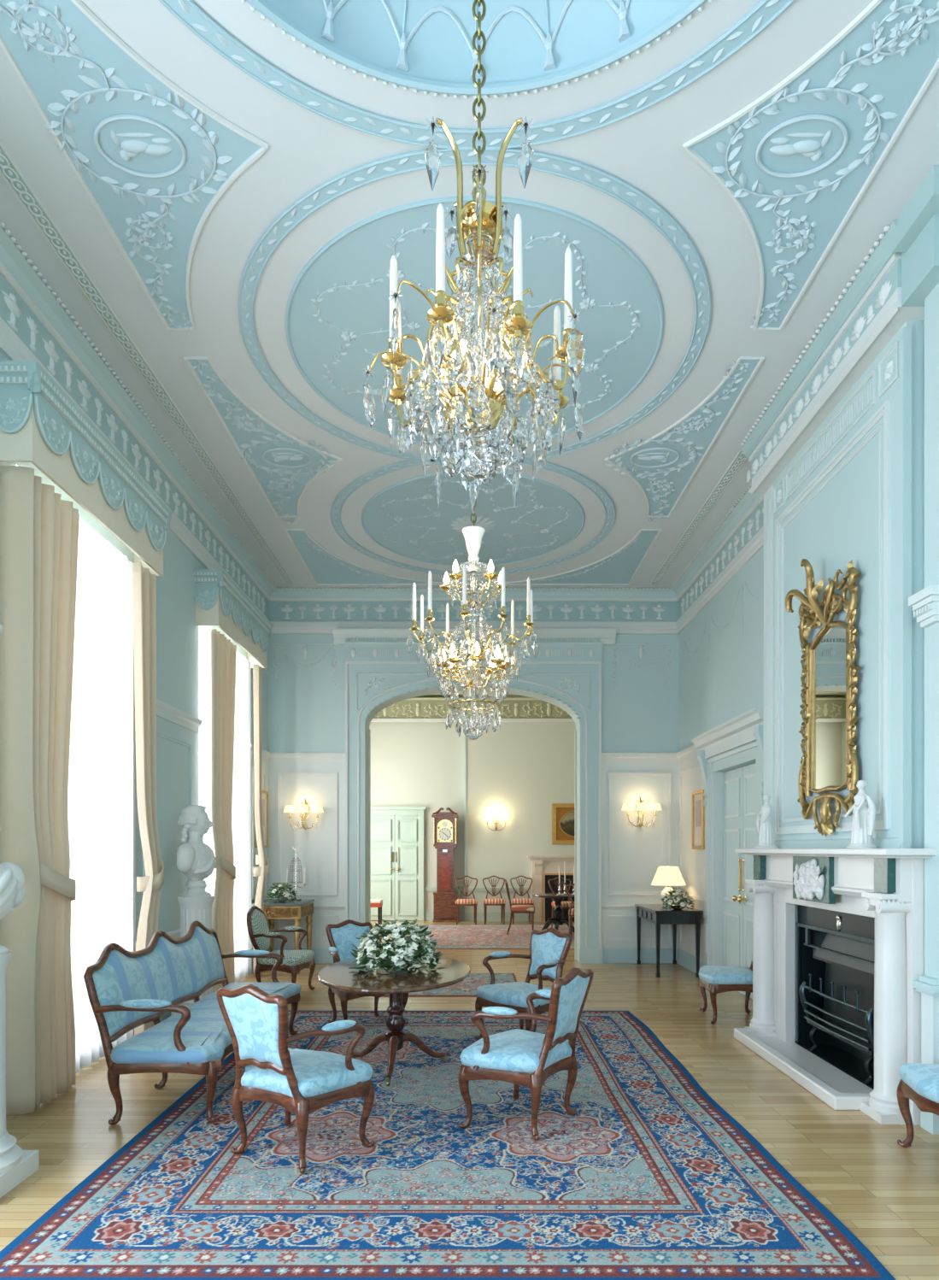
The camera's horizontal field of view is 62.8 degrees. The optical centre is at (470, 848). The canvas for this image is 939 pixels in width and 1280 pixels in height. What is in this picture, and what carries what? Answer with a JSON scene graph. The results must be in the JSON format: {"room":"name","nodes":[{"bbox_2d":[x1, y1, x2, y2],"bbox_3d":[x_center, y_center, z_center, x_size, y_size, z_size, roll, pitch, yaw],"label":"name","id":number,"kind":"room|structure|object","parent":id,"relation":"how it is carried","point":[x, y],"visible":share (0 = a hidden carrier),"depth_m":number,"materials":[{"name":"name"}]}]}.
{"room":"historic interior","nodes":[
{"label":"historic interior","id":0,"kind":"room"},
{"bbox_2d":[0,351,267,940],"bbox_3d":[-3.020,-1.000,4.050,0.361,5.201,14.100,0,0,0],"label":"wall","id":1,"kind":"structure","parent":0,"point":[178,635],"depth_m":7.38,"materials":[{"name":"teal paint"}]},
{"bbox_2d":[0,465,79,1114],"bbox_3d":[-2.644,-0.348,4.901,0.252,3.866,0.689,0,0,11],"label":"curtain","id":2,"kind":"object","parent":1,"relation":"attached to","point":[39,530],"visible":0.98,"depth_m":4.68,"materials":[{"name":"beige fabric"}]},
{"bbox_2d":[0,360,172,576],"bbox_3d":[-2.696,-2.577,5.530,0.312,0.556,2.060,0,0,0],"label":"pelmet","id":3,"kind":"object","parent":1,"relation":"attached to","point":[41,425],"visible":1,"depth_m":5.03,"materials":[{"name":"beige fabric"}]},
{"bbox_2d":[132,562,164,1035],"bbox_3d":[-2.626,-0.348,6.291,0.184,3.865,0.358,0,0,0],"label":"curtain","id":4,"kind":"object","parent":3,"relation":"hanging from","point":[143,583],"visible":0.88,"depth_m":6.25,"materials":[{"name":"beige fabric"}]},
{"bbox_2d":[67,517,135,1073],"bbox_3d":[-2.795,-0.383,5.570,0.068,3.935,1.700,0,0,0],"label":"window","id":5,"kind":"structure","parent":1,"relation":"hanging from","point":[101,798],"depth_m":5.74,"materials":[{"name":"white glass"}]},
{"bbox_2d":[0,221,276,622],"bbox_3d":[-2.759,-3.300,5.775,0.162,0.600,9.950,0,0,0],"label":"crown molding","id":6,"kind":"structure","parent":1,"relation":"attached to","point":[34,325],"depth_m":5.94,"materials":[{"name":"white paint"}]},
{"bbox_2d":[135,698,201,1021],"bbox_3d":[-2.815,0.130,7.220,0.050,2.940,1.520,0,0,0],"label":"molding","id":7,"kind":"object","parent":1,"relation":"attached to","point":[167,712],"visible":0.22,"depth_m":7.35,"materials":[{"name":"teal paint"}]},
{"bbox_2d":[203,626,252,982],"bbox_3d":[-2.792,-0.383,8.870,0.065,3.935,1.660,0,0,0],"label":"window","id":8,"kind":"structure","parent":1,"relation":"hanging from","point":[241,783],"depth_m":9.27,"materials":[{"name":"white glass"}]},
{"bbox_2d":[193,569,272,668],"bbox_3d":[-2.696,-2.577,8.865,0.312,0.556,1.990,0,0,0],"label":"pelmet","id":9,"kind":"object","parent":1,"relation":"attached to","point":[220,602],"visible":1,"depth_m":8.29,"materials":[{"name":"beige fabric"}]},
{"bbox_2d":[211,628,236,992],"bbox_3d":[-2.629,-0.348,8.307,0.184,3.866,0.630,0,0,0],"label":"curtain","id":10,"kind":"object","parent":9,"relation":"hanging from","point":[223,652],"visible":0.88,"depth_m":8.16,"materials":[{"name":"beige fabric"}]},
{"bbox_2d":[252,663,269,975],"bbox_3d":[-2.628,-0.348,9.634,0.181,3.865,0.228,0,0,0],"label":"curtain","id":11,"kind":"object","parent":9,"relation":"hanging from","point":[262,870],"visible":0.85,"depth_m":9.59,"materials":[{"name":"beige fabric"}]},
{"bbox_2d":[250,743,270,972],"bbox_3d":[-2.815,0.130,10.265,0.050,2.940,0.971,0,0,0],"label":"trim","id":12,"kind":"structure","parent":1,"relation":"attached to","point":[266,754],"depth_m":10.10,"materials":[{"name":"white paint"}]},
{"bbox_2d":[255,790,268,847],"bbox_3d":[-2.822,-0.400,10.380,0.036,0.781,0.551,0,0,0],"label":"framed picture","id":13,"kind":"object","parent":1,"relation":"attached to","point":[264,792],"visible":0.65,"depth_m":10.53,"materials":[{"name":"gold metal"}]},
{"bbox_2d":[0,0,938,587],"bbox_3d":[0.035,-3.883,3.875,5.950,0.674,13.950,0,0,0],"label":"ceiling","id":14,"kind":"structure","parent":0,"point":[222,196],"depth_m":4.38,"materials":[{"name":"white paint"}]},
{"bbox_2d":[406,499,539,739],"bbox_3d":[0.021,-2.188,5.569,0.973,2.807,0.923,0,0,27],"label":"chandelier","id":15,"kind":"object","parent":14,"relation":"hanging from","point":[475,679],"visible":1,"depth_m":5.49,"materials":[{"name":"clear glass"}]},
{"bbox_2d":[462,564,466,604],"bbox_3d":[-0.042,-1.755,5.144,0.028,0.290,0.028,0,0,0],"label":"candle","id":16,"kind":"object","parent":15,"relation":"on","point":[464,580],"depth_m":5.13,"materials":[{"name":"white wax"}]},
{"bbox_2d":[501,567,505,608],"bbox_3d":[0.220,-1.755,5.189,0.028,0.290,0.028,0,0,0],"label":"candle","id":17,"kind":"object","parent":15,"relation":"on","point":[503,591],"depth_m":5.18,"materials":[{"name":"white wax"}]},
{"bbox_2d":[361,0,585,511],"bbox_3d":[0.014,-2.552,2.332,0.660,2.980,0.692,0,0,0],"label":"chandelier","id":18,"kind":"object","parent":14,"relation":"hanging from","point":[472,402],"visible":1,"depth_m":2.22,"materials":[{"name":"gold metal"}]},
{"bbox_2d":[389,255,398,337],"bbox_3d":[-0.220,-1.565,2.199,0.025,0.260,0.025,0,0,0],"label":"candle","id":19,"kind":"object","parent":18,"relation":"on","point":[394,282],"depth_m":2.19,"materials":[{"name":"white wax"}]},
{"bbox_2d":[396,300,401,375],"bbox_3d":[-0.229,-1.585,2.405,0.025,0.260,0.025,0,0,0],"label":"candle","id":20,"kind":"object","parent":18,"relation":"on","point":[398,372],"depth_m":2.40,"materials":[{"name":"white wax"}]},
{"bbox_2d":[435,203,445,291],"bbox_3d":[-0.080,-1.585,2.046,0.025,0.260,0.025,0,0,0],"label":"candle","id":21,"kind":"object","parent":18,"relation":"on","point":[440,249],"depth_m":2.04,"materials":[{"name":"white wax"}]},
{"bbox_2d":[513,213,522,301],"bbox_3d":[0.126,-1.565,2.055,0.025,0.260,0.025,0,0,0],"label":"candle","id":22,"kind":"object","parent":18,"relation":"on","point":[518,258],"depth_m":2.05,"materials":[{"name":"white wax"}]},
{"bbox_2d":[553,305,561,380],"bbox_3d":[0.270,-1.565,2.401,0.025,0.260,0.025,0,0,0],"label":"candle","id":23,"kind":"object","parent":18,"relation":"on","point":[557,370],"depth_m":2.39,"materials":[{"name":"white wax"}]},
{"bbox_2d":[563,246,573,329],"bbox_3d":[0.279,-1.585,2.195,0.025,0.260,0.025,0,0,0],"label":"candle","id":24,"kind":"object","parent":18,"relation":"on","point":[568,255],"depth_m":2.19,"materials":[{"name":"white wax"}]},
{"bbox_2d":[0,920,938,1279],"bbox_3d":[0.600,1.650,7.100,7.800,0.100,20.800,0,0,0],"label":"floor","id":25,"kind":"structure","parent":0,"point":[885,1192],"depth_m":4.58,"materials":[{"name":"brown wood"}]},
{"bbox_2d":[0,951,38,1197],"bbox_3d":[-2.360,1.050,3.620,0.435,1.100,0.435,0,0,0],"label":"pedestal","id":26,"kind":"object","parent":25,"relation":"on","point":[17,1165],"visible":0.98,"depth_m":3.64,"materials":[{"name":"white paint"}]},
{"bbox_2d":[0,827,25,956],"bbox_3d":[-2.317,0.124,3.599,0.303,0.753,0.505,0,0,20],"label":"bust","id":27,"kind":"object","parent":26,"relation":"on","point":[12,877],"visible":1,"depth_m":3.66,"materials":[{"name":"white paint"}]},
{"bbox_2d":[83,920,301,1125],"bbox_3d":[-1.845,1.092,5.495,0.819,1.018,2.249,0,0,0],"label":"settee","id":28,"kind":"object","parent":25,"relation":"on","point":[127,990],"visible":0.88,"depth_m":4.76,"materials":[{"name":"blue fabric"}]},
{"bbox_2d":[170,895,214,1015],"bbox_3d":[-2.570,1.025,7.200,0.420,1.150,0.420,0,0,0],"label":"pedestal","id":29,"kind":"object","parent":25,"relation":"on","point":[192,909],"visible":0.38,"depth_m":7.08,"materials":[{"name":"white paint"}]},
{"bbox_2d":[176,804,215,897],"bbox_3d":[-2.574,0.021,7.204,0.342,0.858,0.543,0,0,-20],"label":"bust","id":30,"kind":"object","parent":29,"relation":"on","point":[196,860],"visible":1,"depth_m":7.11,"materials":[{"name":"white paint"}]},
{"bbox_2d":[246,905,315,989],"bbox_3d":[-2.085,1.115,8.437,0.671,0.972,0.687,0,0,3],"label":"armchair","id":31,"kind":"object","parent":25,"relation":"on","point":[294,961],"visible":0.76,"depth_m":8.29,"materials":[{"name":"fabric"}]},
{"bbox_2d":[251,898,314,974],"bbox_3d":[-2.480,1.150,10.210,0.641,0.900,0.841,0,0,0],"label":"side table","id":32,"kind":"object","parent":25,"relation":"on","point":[296,910],"visible":0.68,"depth_m":9.82,"materials":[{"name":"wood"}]},
{"bbox_2d":[266,881,298,903],"bbox_3d":[-2.463,0.562,9.988,0.401,0.271,0.414,0,0,25],"label":"flower arrangement","id":33,"kind":"object","parent":32,"relation":"on","point":[283,895],"visible":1,"depth_m":9.93,"materials":[{"name":"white plant"}]},
{"bbox_2d":[286,845,306,900],"bbox_3d":[-2.360,0.334,10.380,0.310,0.732,0.175,0,0,0],"label":"candelabrum","id":34,"kind":"object","parent":32,"relation":"on","point":[296,886],"visible":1,"depth_m":10.37,"materials":[{"name":"clear glass"}]},
{"bbox_2d":[370,898,382,924],"bbox_3d":[-2.050,1.320,15.600,0.500,0.561,0.400,0,0,0],"label":"stool","id":35,"kind":"object","parent":25,"relation":"on","point":[378,903],"visible":0.44,"depth_m":15.42,"materials":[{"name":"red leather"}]},
{"bbox_2d":[431,807,458,921],"bbox_3d":[-0.560,0.353,16.830,0.581,2.494,0.320,0,0,0],"label":"clock","id":36,"kind":"object","parent":25,"relation":"on","point":[444,823],"visible":0.97,"depth_m":16.72,"materials":[{"name":"red wood"}]},
{"bbox_2d":[431,807,458,848],"bbox_3d":[-0.560,-0.447,16.830,0.581,0.894,0.320,0,0,0],"label":"hood","id":37,"kind":"object","parent":36,"relation":"attached to","point":[444,823],"depth_m":16.70,"materials":[{"name":"red wood"}]},
{"bbox_2d":[0,1010,895,1279],"bbox_3d":[-0.139,1.593,5.170,3.442,0.011,4.740,0,0,0],"label":"rug","id":38,"kind":"object","parent":25,"relation":"on","point":[650,1177],"visible":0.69,"depth_m":3.59,"materials":[{"name":"fabric"}]},
{"bbox_2d":[216,984,375,1174],"bbox_3d":[-0.920,1.127,4.026,0.687,0.922,0.660,0,0,29],"label":"armchair","id":39,"kind":"object","parent":38,"relation":"on","point":[302,1082],"visible":1,"depth_m":3.85,"materials":[{"name":"blue fabric"}]},
{"bbox_2d":[325,919,408,1024],"bbox_3d":[-0.982,1.127,6.967,0.687,0.922,0.660,0,0,-36],"label":"armchair","id":40,"kind":"object","parent":38,"relation":"on","point":[341,936],"visible":0.57,"depth_m":7.08,"materials":[{"name":"blue fabric"}]},
{"bbox_2d":[317,954,470,1086],"bbox_3d":[-0.540,1.227,5.530,1.080,0.720,1.600,0,0,0],"label":"table","id":41,"kind":"object","parent":38,"relation":"on","point":[337,975],"visible":0.94,"depth_m":5.33,"materials":[{"name":"red wood"}]},
{"bbox_2d":[348,917,446,974],"bbox_3d":[-0.522,0.682,5.504,0.698,0.363,0.666,0,0,0],"label":"flower arrangement","id":42,"kind":"object","parent":41,"relation":"on","point":[384,964],"visible":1,"depth_m":5.35,"materials":[{"name":"white plant"}]},
{"bbox_2d":[381,957,419,970],"bbox_3d":[-0.530,0.834,5.500,0.340,0.060,0.340,0,0,0],"label":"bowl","id":43,"kind":"object","parent":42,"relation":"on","point":[413,962],"depth_m":5.46,"materials":[{"name":"ceramic"}]},
{"bbox_2d":[475,927,572,1040],"bbox_3d":[0.443,1.127,6.296,0.660,0.922,0.687,0,0,-42],"label":"armchair","id":44,"kind":"object","parent":38,"relation":"on","point":[549,948],"visible":0.77,"depth_m":6.31,"materials":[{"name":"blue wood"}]},
{"bbox_2d":[457,967,593,1140],"bbox_3d":[0.334,1.127,4.479,0.660,0.922,0.687,0,0,30],"label":"armchair","id":45,"kind":"object","parent":38,"relation":"on","point":[518,1057],"visible":1,"depth_m":4.29,"materials":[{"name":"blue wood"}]},
{"bbox_2d":[382,973,516,996],"bbox_3d":[-0.220,1.593,9.050,1.550,0.011,1.500,0,0,0],"label":"rug","id":46,"kind":"object","parent":25,"relation":"on","point":[468,987],"visible":0.3,"depth_m":8.85,"materials":[{"name":"fabric"}]},
{"bbox_2d":[455,875,477,924],"bbox_3d":[-0.089,1.095,16.341,0.486,1.017,0.558,0,0,0],"label":"dining chair","id":47,"kind":"object","parent":25,"relation":"on","point":[459,901],"visible":1,"depth_m":16.09,"materials":[{"name":"brown wood"}]},
{"bbox_2d":[408,924,574,949],"bbox_3d":[1.150,1.593,14.100,4.600,0.011,3.800,0,0,0],"label":"rug","id":48,"kind":"object","parent":25,"relation":"on","point":[447,936],"visible":0.46,"depth_m":13.94,"materials":[{"name":"fabric"}]},
{"bbox_2d":[504,879,534,934],"bbox_3d":[0.909,1.073,14.204,0.558,1.017,0.486,0,0,5],"label":"dining chair","id":49,"kind":"object","parent":48,"relation":"on","point":[514,908],"visible":0.99,"depth_m":14.00,"materials":[{"name":"red fabric"}]},
{"bbox_2d":[532,892,574,933],"bbox_3d":[2.350,1.210,14.100,2.440,0.735,1.100,0,0,0],"label":"dining table","id":50,"kind":"object","parent":48,"relation":"on","point":[558,921],"visible":0.31,"depth_m":14.01,"materials":[{"name":"black wood"}]},
{"bbox_2d":[548,876,574,929],"bbox_3d":[1.843,1.073,15.240,0.486,1.017,0.558,0,0,-11],"label":"dining chair","id":51,"kind":"object","parent":48,"relation":"on","point":[565,905],"visible":0.48,"depth_m":15.35,"materials":[{"name":"brown wood"}]},
{"bbox_2d":[482,875,505,924],"bbox_3d":[0.501,1.095,16.441,0.486,1.017,0.558,0,0,0],"label":"dining chair","id":52,"kind":"object","parent":25,"relation":"on","point":[501,901],"visible":1,"depth_m":16.19,"materials":[{"name":"brown wood"}]},
{"bbox_2d":[510,875,534,924],"bbox_3d":[1.101,1.095,16.491,0.486,1.017,0.558,0,0,0],"label":"dining chair","id":53,"kind":"object","parent":25,"relation":"on","point":[515,901],"visible":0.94,"depth_m":16.66,"materials":[{"name":"brown wood"}]},
{"bbox_2d":[527,855,574,921],"bbox_3d":[2.500,0.875,16.840,2.520,1.450,0.240,0,0,0],"label":"fireplace surround","id":54,"kind":"object","parent":25,"relation":"on","point":[544,868],"visible":0.2,"depth_m":16.82,"materials":[{"name":"beige stone"}]},
{"bbox_2d":[527,855,574,860],"bbox_3d":[2.500,0.205,16.840,2.520,0.110,0.240,0,0,0],"label":"mantel shelf","id":55,"kind":"object","parent":54,"relation":"attached to","point":[531,857],"depth_m":16.74,"materials":[{"name":"beige stone"}]},
{"bbox_2d":[634,904,703,977],"bbox_3d":[2.575,1.185,10.090,0.591,0.830,1.181,0,0,0],"label":"side table","id":56,"kind":"object","parent":25,"relation":"on","point":[654,913],"visible":0.97,"depth_m":9.54,"materials":[{"name":"black wood"}]},
{"bbox_2d":[651,866,686,907],"bbox_3d":[2.600,0.505,10.120,0.450,0.530,0.450,0,0,0],"label":"table lamp","id":57,"kind":"object","parent":56,"relation":"on","point":[665,876],"visible":0.77,"depth_m":9.99,"materials":[{"name":"white fabric"}]},
{"bbox_2d":[661,887,695,909],"bbox_3d":[2.623,0.630,9.751,0.439,0.276,0.418,0,0,0],"label":"flower arrangement","id":58,"kind":"object","parent":56,"relation":"on","point":[684,897],"visible":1,"depth_m":9.67,"materials":[{"name":"white plant"}]},
{"bbox_2d":[698,954,752,1024],"bbox_3d":[2.489,1.140,7.255,0.660,0.922,0.601,0,0,4],"label":"chair","id":59,"kind":"object","parent":25,"relation":"on","point":[716,979],"visible":0.51,"depth_m":7.01,"materials":[{"name":"blue fabric"}]},
{"bbox_2d":[733,848,936,1125],"bbox_3d":[2.430,0.800,5.555,0.421,1.601,2.450,0,0,0],"label":"fireplace surround","id":60,"kind":"object","parent":25,"relation":"on","point":[886,885],"visible":1,"depth_m":4.99,"materials":[{"name":"white stone"}]},
{"bbox_2d":[755,793,778,848],"bbox_3d":[2.470,-0.226,6.420,0.184,0.452,0.184,0,0,-9],"label":"statuette","id":61,"kind":"object","parent":60,"relation":"on","point":[766,840],"visible":1,"depth_m":6.38,"materials":[{"name":"white paint"}]},
{"bbox_2d":[795,904,874,1089],"bbox_3d":[2.748,1.024,5.570,0.333,1.148,1.380,0,0,0],"label":"fireplace insert","id":62,"kind":"object","parent":60,"relation":"in","point":[836,950],"visible":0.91,"depth_m":5.72,"materials":[{"name":"black metal"}]},
{"bbox_2d":[812,929,874,977],"bbox_3d":[2.715,0.755,5.550,0.050,0.210,1.200,0,0,0],"label":"hood","id":63,"kind":"object","parent":62,"relation":"attached to","point":[863,950],"depth_m":5.57,"materials":[{"name":"black metal"}]},
{"bbox_2d":[735,848,936,857],"bbox_3d":[2.480,0.028,5.555,0.300,0.055,2.450,0,0,0],"label":"mantel shelf","id":64,"kind":"object","parent":60,"relation":"attached to","point":[757,853],"depth_m":4.92,"materials":[{"name":"white stone"}]},
{"bbox_2d":[844,780,877,848],"bbox_3d":[2.470,-0.216,4.860,0.176,0.433,0.176,0,0,9],"label":"statuette","id":65,"kind":"object","parent":60,"relation":"on","point":[864,808],"visible":1,"depth_m":4.82,"materials":[{"name":"white paint"}]},
{"bbox_2d":[896,1062,938,1147],"bbox_3d":[2.568,1.140,3.851,0.660,0.922,0.630,0,0,-2],"label":"chair","id":66,"kind":"object","parent":25,"relation":"on","point":[918,1083],"visible":1,"depth_m":3.95,"materials":[{"name":"blue fabric"}]},
{"bbox_2d":[369,695,575,921],"bbox_3d":[0.575,-0.930,17.130,7.850,5.060,0.340,0,0,0],"label":"wall","id":67,"kind":"structure","parent":0,"point":[517,771],"depth_m":16.96,"materials":[{"name":"beige paint"}]},
{"bbox_2d":[370,806,425,921],"bbox_3d":[-1.750,0.340,17.040,1.500,2.520,0.121,0,0,0],"label":"door surround","id":68,"kind":"object","parent":67,"relation":"attached to","point":[374,810],"visible":0.57,"depth_m":17.02,"materials":[{"name":"green paint"}]},
{"bbox_2d":[370,815,420,920],"bbox_3d":[-1.730,0.425,17.036,1.220,2.330,0.129,0,0,0],"label":"door","id":69,"kind":"structure","parent":68,"relation":"attached to","point":[395,839],"depth_m":17.05,"materials":[{"name":"green paint"}]},
{"bbox_2d":[464,734,466,921],"bbox_3d":[-0.117,-0.600,17.020,0.035,4.400,0.160,0,0,0],"label":"trim","id":70,"kind":"structure","parent":67,"relation":"attached to","point":[465,735],"depth_m":16.94,"materials":[{"name":"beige paint"}]},
{"bbox_2d":[370,691,574,722],"bbox_3d":[0.625,-3.125,16.920,7.351,0.670,0.360,0,0,0],"label":"trim","id":71,"kind":"structure","parent":67,"relation":"attached to","point":[411,710],"depth_m":16.90,"materials":[{"name":"gold paint"}]},
{"bbox_2d":[423,911,528,921],"bbox_3d":[0.125,1.500,17.015,2.350,0.201,0.170,0,0,0],"label":"baseboard","id":72,"kind":"structure","parent":67,"relation":"attached to","point":[491,916],"depth_m":16.93,"materials":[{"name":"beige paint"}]},
{"bbox_2d":[423,886,528,892],"bbox_3d":[0.115,0.905,17.012,2.330,0.110,0.175,0,0,0],"label":"trim","id":73,"kind":"structure","parent":67,"relation":"attached to","point":[425,889],"depth_m":16.94,"materials":[{"name":"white paint"}]},
{"bbox_2d":[551,803,574,844],"bbox_3d":[2.460,-0.540,16.942,1.341,0.900,0.036,0,0,0],"label":"framed picture","id":74,"kind":"object","parent":67,"relation":"attached to","point":[562,813],"visible":0.42,"depth_m":16.95,"materials":[{"name":"gold metal"}]},
{"bbox_2d":[267,634,679,961],"bbox_3d":[0.035,-1.000,10.925,5.750,5.200,0.350,0,0,0],"label":"wall","id":75,"kind":"structure","parent":0,"point":[306,710],"depth_m":10.75,"materials":[{"name":"teal paint"}]},
{"bbox_2d":[270,643,337,686],"bbox_3d":[-2.315,-2.568,10.742,0.970,0.595,0.015,0,0,0],"label":"trim","id":76,"kind":"structure","parent":75,"relation":"attached to","point":[305,652],"depth_m":10.74,"materials":[{"name":"teal paint"}]},
{"bbox_2d":[283,798,323,829],"bbox_3d":[-2.310,-0.470,10.585,0.556,0.443,0.287,0,0,0],"label":"wall sconce","id":77,"kind":"object","parent":75,"relation":"attached to","point":[301,808],"visible":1,"depth_m":10.58,"materials":[{"name":"gold metal"}]},
{"bbox_2d":[268,752,345,962],"bbox_3d":[-2.292,0.130,10.725,1.096,2.940,0.050,0,0,0],"label":"wall panel","id":78,"kind":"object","parent":75,"relation":"attached to","point":[319,778],"depth_m":10.74,"materials":[{"name":"white paint"}]},
{"bbox_2d":[268,587,679,634],"bbox_3d":[0.035,-3.300,10.670,5.750,0.600,0.160,0,0,0],"label":"crown molding","id":79,"kind":"structure","parent":75,"relation":"attached to","point":[294,610],"depth_m":10.71,"materials":[{"name":"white paint"}]},
{"bbox_2d":[345,661,603,963],"bbox_3d":[0.035,-0.500,10.892,3.600,4.201,0.436,0,0,0],"label":"door frame","id":80,"kind":"structure","parent":75,"relation":"attached to","point":[368,684],"depth_m":10.70,"materials":[{"name":"teal paint"}]},
{"bbox_2d":[332,628,616,661],"bbox_3d":[0.050,-2.810,10.650,3.900,0.420,0.200,0,0,0],"label":"trim","id":81,"kind":"structure","parent":75,"relation":"attached to","point":[361,644],"depth_m":10.66,"materials":[{"name":"teal paint"}]},
{"bbox_2d":[332,628,616,645],"bbox_3d":[0.050,-2.930,10.650,3.900,0.180,0.200,0,0,0],"label":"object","id":82,"kind":"structure","parent":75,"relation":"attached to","point":[341,636],"depth_m":10.62,"materials":[{"name":"teal paint"}]},
{"bbox_2d":[601,752,678,962],"bbox_3d":[2.365,0.130,10.725,1.090,2.940,0.050,0,0,0],"label":"wall panel","id":83,"kind":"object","parent":75,"relation":"attached to","point":[631,857],"depth_m":10.74,"materials":[{"name":"white paint"}]},
{"bbox_2d":[621,796,661,827],"bbox_3d":[2.360,-0.500,10.585,0.556,0.444,0.287,0,0,0],"label":"wall sconce","id":84,"kind":"object","parent":75,"relation":"attached to","point":[641,806],"visible":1,"depth_m":10.57,"materials":[{"name":"gold metal"}]},
{"bbox_2d":[611,643,675,686],"bbox_3d":[2.390,-2.568,10.742,0.920,0.595,0.015,0,0,0],"label":"trim","id":85,"kind":"structure","parent":75,"relation":"attached to","point":[642,653],"depth_m":10.74,"materials":[{"name":"teal paint"}]},
{"bbox_2d":[679,320,923,1040],"bbox_3d":[2.915,-1.000,4.050,0.591,5.201,14.101,0,0,0],"label":"wall","id":86,"kind":"structure","parent":0,"point":[840,525],"depth_m":5.40,"materials":[{"name":"teal paint"}]},
{"bbox_2d":[676,745,707,973],"bbox_3d":[2.885,0.130,9.995,0.050,2.940,1.510,0,0,0],"label":"trim","id":87,"kind":"structure","parent":86,"relation":"attached to","point":[692,863],"depth_m":10.15,"materials":[{"name":"white paint"}]},
{"bbox_2d":[692,789,704,849],"bbox_3d":[2.893,-0.360,9.780,0.036,0.741,0.461,0,0,0],"label":"framed picture","id":88,"kind":"object","parent":86,"relation":"attached to","point":[698,809],"visible":0.89,"depth_m":9.77,"materials":[{"name":"gold metal"}]},
{"bbox_2d":[682,581,763,681],"bbox_3d":[2.905,-2.547,8.851,0.010,0.551,3.407,0,0,0],"label":"trim","id":89,"kind":"structure","parent":86,"relation":"attached to","point":[758,595],"depth_m":8.84,"materials":[{"name":"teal paint"}]},
{"bbox_2d":[691,707,763,966],"bbox_3d":[2.840,0.125,8.395,0.260,2.950,2.130,0,0,0],"label":"door surround","id":90,"kind":"object","parent":86,"relation":"attached to","point":[738,741],"visible":0.73,"depth_m":9.05,"materials":[{"name":"teal paint"}]},
{"bbox_2d":[691,707,763,750],"bbox_3d":[2.810,-1.270,8.395,0.200,0.160,2.130,0,0,0],"label":"cornice","id":91,"kind":"structure","parent":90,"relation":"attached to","point":[743,725],"depth_m":8.16,"materials":[{"name":"paint"}]},
{"bbox_2d":[722,763,755,998],"bbox_3d":[2.952,0.350,8.395,0.136,2.481,1.330,0,0,0],"label":"door","id":92,"kind":"structure","parent":90,"relation":"attached to","point":[739,783],"depth_m":8.53,"materials":[{"name":"teal paint"}]},
{"bbox_2d":[763,486,773,817],"bbox_3d":[2.608,-1.570,6.750,0.025,3.140,0.180,0,0,0],"label":"trim","id":93,"kind":"structure","parent":86,"relation":"attached to","point":[768,496],"depth_m":6.68,"materials":[{"name":"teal paint"}]},
{"bbox_2d":[669,219,924,633],"bbox_3d":[2.650,-3.300,7.575,0.521,0.600,6.350,0,0,0],"label":"crown molding","id":94,"kind":"structure","parent":86,"relation":"attached to","point":[869,314],"depth_m":5.73,"materials":[{"name":"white paint"}]},
{"bbox_2d":[785,558,861,837],"bbox_3d":[2.513,-1.102,5.557,0.195,2.044,0.958,0,0,0],"label":"gilt mirror","id":95,"kind":"object","parent":86,"relation":"attached to","point":[829,762],"visible":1,"depth_m":5.54,"materials":[{"name":"gold glass"}]},
{"bbox_2d":[775,399,890,834],"bbox_3d":[2.609,-1.460,5.680,0.022,2.681,1.761,0,0,0],"label":"panel","id":96,"kind":"object","parent":86,"relation":"attached to","point":[883,411],"visible":0.94,"depth_m":5.05,"materials":[{"name":"teal paint"}]},
{"bbox_2d":[773,340,898,514],"bbox_3d":[2.609,-2.990,5.660,0.022,0.222,1.921,0,0,0],"label":"trim","id":97,"kind":"structure","parent":86,"relation":"attached to","point":[889,369],"depth_m":5.45,"materials":[{"name":"teal paint"}]},
{"bbox_2d":[775,837,901,848],"bbox_3d":[2.595,-0.005,5.730,0.050,0.130,2.220,0,0,0],"label":"trim","id":98,"kind":"structure","parent":86,"relation":"attached to","point":[881,842],"depth_m":5.55,"materials":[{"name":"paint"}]},
{"bbox_2d":[898,327,911,848],"bbox_3d":[2.615,-1.530,4.628,0.051,3.181,0.046,0,0,0],"label":"trim","id":99,"kind":"structure","parent":86,"relation":"attached to","point":[905,335],"depth_m":4.61,"materials":[{"name":"teal paint"}]},
{"bbox_2d":[892,164,938,306],"bbox_3d":[2.675,-3.385,4.275,0.470,0.430,0.450,0,0,0],"label":"trim","id":100,"kind":"structure","parent":86,"relation":"attached to","point":[916,235],"depth_m":4.28,"materials":[{"name":"teal paint"}]},
{"bbox_2d":[908,282,938,1134],"bbox_3d":[2.720,-0.785,4.339,0.381,4.770,0.219,0,0,0],"label":"trim","id":101,"kind":"structure","parent":86,"relation":"attached to","point":[924,603],"depth_m":4.37,"materials":[{"name":"teal paint"}]},
{"bbox_2d":[923,320,924,848],"bbox_3d":[2.815,-0.785,4.530,0.191,4.771,0.171,0,0,0],"label":"trim","id":102,"kind":"structure","parent":86,"relation":"attached to","point":[924,320],"depth_m":4.61,"materials":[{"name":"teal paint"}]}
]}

